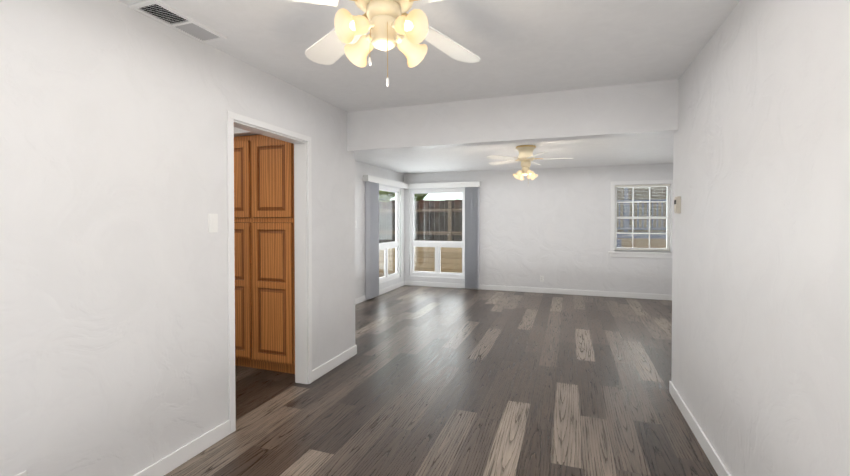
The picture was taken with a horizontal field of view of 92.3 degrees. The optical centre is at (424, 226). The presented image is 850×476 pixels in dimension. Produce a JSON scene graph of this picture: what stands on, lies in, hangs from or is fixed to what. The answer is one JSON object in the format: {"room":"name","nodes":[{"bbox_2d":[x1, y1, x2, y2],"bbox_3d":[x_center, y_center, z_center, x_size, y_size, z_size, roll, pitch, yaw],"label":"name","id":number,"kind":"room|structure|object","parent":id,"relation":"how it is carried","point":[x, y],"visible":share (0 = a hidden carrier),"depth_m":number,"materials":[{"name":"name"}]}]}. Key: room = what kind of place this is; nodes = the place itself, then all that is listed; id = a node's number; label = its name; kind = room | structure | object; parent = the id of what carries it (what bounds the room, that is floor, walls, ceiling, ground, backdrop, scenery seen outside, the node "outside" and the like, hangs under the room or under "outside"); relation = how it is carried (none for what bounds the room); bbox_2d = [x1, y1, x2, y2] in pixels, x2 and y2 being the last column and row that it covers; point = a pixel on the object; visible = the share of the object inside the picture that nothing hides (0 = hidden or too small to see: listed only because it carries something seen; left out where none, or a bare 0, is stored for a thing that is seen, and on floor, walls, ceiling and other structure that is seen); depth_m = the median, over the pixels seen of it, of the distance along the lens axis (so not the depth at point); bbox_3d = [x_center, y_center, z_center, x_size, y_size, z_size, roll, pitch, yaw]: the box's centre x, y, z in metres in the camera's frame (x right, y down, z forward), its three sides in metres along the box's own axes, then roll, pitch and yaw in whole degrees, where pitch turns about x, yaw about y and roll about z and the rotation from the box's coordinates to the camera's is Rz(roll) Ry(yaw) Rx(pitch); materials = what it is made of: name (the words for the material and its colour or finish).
{"room":"empty living room","nodes":[
{"label":"empty living room","id":0,"kind":"room"},
{"bbox_2d":[0,0,354,475],"bbox_3d":[-1.556,0.079,1.968,0.120,2.540,4.720,0,1,19],"label":"wall","id":1,"kind":"structure","parent":0,"point":[114,358],"depth_m":2.00,"materials":[{"name":"paint"}]},
{"bbox_2d":[15,471,26,475],"bbox_3d":[-1.618,1.044,1.611,0.009,0.115,0.070,0,1,19],"label":"electrical outlet","id":2,"kind":"object","parent":1,"relation":"attached to","point":[22,474],"visible":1,"depth_m":1.63,"materials":[{"name":"white plastic"}]},
{"bbox_2d":[133,420,229,475],"bbox_3d":[-1.746,1.312,1.239,0.017,0.095,2.945,0,1,19],"label":"baseboard","id":3,"kind":"structure","parent":1,"relation":"attached to","point":[167,464],"depth_m":2.33,"materials":[{"name":"white wood"}]},
{"bbox_2d":[208,214,217,232],"bbox_3d":[-1.298,-0.019,2.501,0.010,0.115,0.070,0,1,19],"label":"light switch","id":4,"kind":"object","parent":1,"relation":"attached to","point":[212,222],"visible":1,"depth_m":2.50,"materials":[{"name":"white plastic"}]},
{"bbox_2d":[227,111,311,433],"bbox_3d":[-1.167,0.295,3.054,0.134,2.075,0.890,0,1,19],"label":"door frame","id":5,"kind":"structure","parent":1,"relation":"attached to","point":[303,234],"depth_m":3.40,"materials":[{"name":"white wood"}]},
{"bbox_2d":[312,345,356,381],"bbox_3d":[-0.834,1.274,3.834,0.013,0.095,0.778,0,1,19],"label":"baseboard","id":6,"kind":"structure","parent":1,"relation":"attached to","point":[336,361],"depth_m":3.78,"materials":[{"name":"white wood"}]},
{"bbox_2d":[234,127,260,136],"bbox_3d":[-2.350,-0.982,4.231,2.889,0.285,0.650,0,1,19],"label":"soffit","id":7,"kind":"structure","parent":0,"point":[239,132],"depth_m":3.66,"materials":[{"name":"paint"}]},
{"bbox_2d":[355,160,403,298],"bbox_3d":[-1.213,0.055,6.613,0.120,2.450,4.570,0,1,19],"label":"wall","id":8,"kind":"structure","parent":0,"point":[361,169],"depth_m":6.92,"materials":[{"name":"paint"}]},
{"bbox_2d":[355,281,404,304],"bbox_3d":[-1.148,1.233,6.615,0.013,0.095,4.260,0,1,19],"label":"baseboard","id":9,"kind":"structure","parent":8,"relation":"attached to","point":[363,298],"depth_m":7.69,"materials":[{"name":"white wood"}]},
{"bbox_2d":[379,185,399,283],"bbox_3d":[-0.755,0.151,7.900,0.080,1.820,1.200,0,1,19],"label":"window","id":10,"kind":"structure","parent":8,"relation":"in","point":[386,246],"depth_m":8.19,"materials":[{"name":"white plastic"}]},
{"bbox_2d":[363,175,407,298],"bbox_3d":[-0.695,0.179,7.741,0.101,2.100,1.838,0,1,19],"label":"window blind","id":11,"kind":"object","parent":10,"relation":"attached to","point":[372,183],"visible":1,"depth_m":7.03,"materials":[{"name":"white plastic"}]},
{"bbox_2d":[118,0,739,111],"bbox_3d":[-0.161,-1.134,1.458,3.078,0.100,4.718,0,1,19],"label":"ceiling","id":12,"kind":"structure","parent":0,"point":[519,47],"depth_m":2.48,"materials":[{"name":"paint"}]},
{"bbox_2d":[128,0,226,42],"bbox_3d":[-1.306,-1.087,2.191,0.180,0.014,0.440,0,1,19],"label":"ceiling vent","id":13,"kind":"object","parent":12,"relation":"in","point":[163,13],"visible":1,"depth_m":2.16,"materials":[{"name":"white metal"}]},
{"bbox_2d":[289,0,479,86],"bbox_3d":[-0.101,-0.792,1.502,1.254,0.585,1.299,0,1,19],"label":"fan","id":14,"kind":"object","parent":12,"relation":"hanging from","point":[383,22],"visible":1,"depth_m":1.50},
{"bbox_2d":[164,285,717,475],"bbox_3d":[-0.162,1.371,3.839,7.800,0.100,9.400,0,1,19],"label":"floor","id":15,"kind":"structure","parent":0,"point":[433,381],"depth_m":3.13,"materials":[{"name":"brown wood"}]},
{"bbox_2d":[234,135,294,373],"bbox_3d":[-1.480,0.247,3.963,0.920,2.145,0.581,0,1,19],"label":"pantry cabinet","id":16,"kind":"object","parent":15,"relation":"on","point":[264,250],"visible":0.62,"depth_m":3.65,"materials":[{"name":"brown wood"}]},
{"bbox_2d":[347,79,678,152],"bbox_3d":[0.598,-0.976,3.616,2.840,0.480,0.150,0,1,19],"label":"header beam","id":17,"kind":"structure","parent":0,"point":[640,109],"depth_m":3.46,"materials":[{"name":"paint"}]},
{"bbox_2d":[355,134,673,173],"bbox_3d":[1.467,-1.107,5.732,5.750,0.100,4.419,0,1,19],"label":"ceiling","id":18,"kind":"structure","parent":0,"point":[637,150],"depth_m":6.14,"materials":[{"name":"paint"}]},
{"bbox_2d":[487,145,572,185],"bbox_3d":[1.367,-0.784,5.413,1.131,0.536,1.137,0,1,19],"label":"fan","id":19,"kind":"object","parent":18,"relation":"hanging from","point":[525,157],"visible":1,"depth_m":5.33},
{"bbox_2d":[404,163,672,294],"bbox_3d":[2.181,0.038,7.776,5.750,2.450,0.120,0,1,19],"label":"wall","id":20,"kind":"structure","parent":0,"point":[551,226],"depth_m":7.63,"materials":[{"name":"paint"}]},
{"bbox_2d":[410,188,464,277],"bbox_3d":[0.263,0.143,8.459,1.220,1.820,0.080,0,1,19],"label":"window","id":21,"kind":"structure","parent":20,"relation":"in","point":[437,245],"depth_m":8.44,"materials":[{"name":"white plastic"}]},
{"bbox_2d":[408,181,480,287],"bbox_3d":[0.377,0.171,8.292,1.495,2.100,0.101,0,1,19],"label":"window blind","id":22,"kind":"object","parent":21,"relation":"attached to","point":[472,196],"visible":1,"depth_m":8.07,"materials":[{"name":"white plastic"}]},
{"bbox_2d":[405,281,671,299],"bbox_3d":[2.158,1.217,7.729,5.510,0.095,0.017,0,1,19],"label":"baseboard","id":23,"kind":"structure","parent":20,"relation":"attached to","point":[543,290],"depth_m":7.65,"materials":[{"name":"white wood"}]},
{"bbox_2d":[608,180,672,257],"bbox_3d":[3.809,-0.121,7.172,1.070,1.343,0.157,0,1,19],"label":"window","id":24,"kind":"structure","parent":20,"relation":"in","point":[653,253],"depth_m":7.18,"materials":[{"name":"white plastic"}]},
{"bbox_2d":[614,184,669,250],"bbox_3d":[3.805,-0.151,7.162,0.864,1.146,0.034,0,1,19],"label":"window blind","id":25,"kind":"object","parent":24,"relation":"attached to","point":[634,186],"visible":0.96,"depth_m":7.15,"materials":[{"name":"white plastic"}]},
{"bbox_2d":[671,0,849,475],"bbox_3d":[1.234,0.093,0.985,0.120,2.540,4.720,0,1,19],"label":"wall","id":26,"kind":"structure","parent":0,"point":[760,374],"depth_m":1.69,"materials":[{"name":"paint"}]},
{"bbox_2d":[674,196,680,212],"bbox_3d":[1.880,-0.157,3.044,0.031,0.124,0.084,0,1,19],"label":"thermostat","id":27,"kind":"object","parent":26,"relation":"attached to","point":[677,204],"visible":1,"depth_m":3.01,"materials":[{"name":"beige plastic"}]},
{"bbox_2d":[669,381,730,475],"bbox_3d":[1.191,1.314,1.089,0.017,0.095,4.613,0,1,19],"label":"baseboard","id":28,"kind":"structure","parent":26,"relation":"attached to","point":[708,449],"depth_m":2.51,"materials":[{"name":"white wood"}]},
{"label":"outside","id":29,"kind":"structure","parent":0,"visible":0},
{"bbox_3d":[3.443,1.379,9.408,80.000,0.040,80.000,0,1,19],"label":"ground","id":30,"kind":"structure","parent":29,"visible":0},
{"bbox_2d":[379,190,427,200],"bbox_3d":[-1.623,-0.989,14.172,4.357,4.556,3.028,0,1,19],"label":"tree","id":31,"kind":"object","parent":30,"relation":"on","point":[386,195],"depth_m":13.31,"materials":[{"name":"green plant"}]},
{"bbox_2d":[379,247,461,272],"bbox_3d":[-1.928,0.920,12.062,10.100,0.800,0.350,0,1,19],"label":"wall","id":32,"kind":"structure","parent":30,"relation":"on","point":[429,259],"depth_m":11.15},
{"bbox_2d":[379,199,461,242],"bbox_3d":[-1.941,-0.123,11.945,10.143,1.250,0.108,0,1,19],"label":"fence","id":33,"kind":"object","parent":32,"relation":"on","point":[419,222],"depth_m":11.24,"materials":[{"name":"brown wood"}]},
{"bbox_2d":[617,187,666,247],"bbox_3d":[8.267,-0.406,13.144,8.200,3.420,8.500,0,1,19],"label":"house","id":34,"kind":"structure","parent":30,"relation":"on","point":[641,225],"depth_m":11.76,"materials":[{"name":"grey"}]}
]}

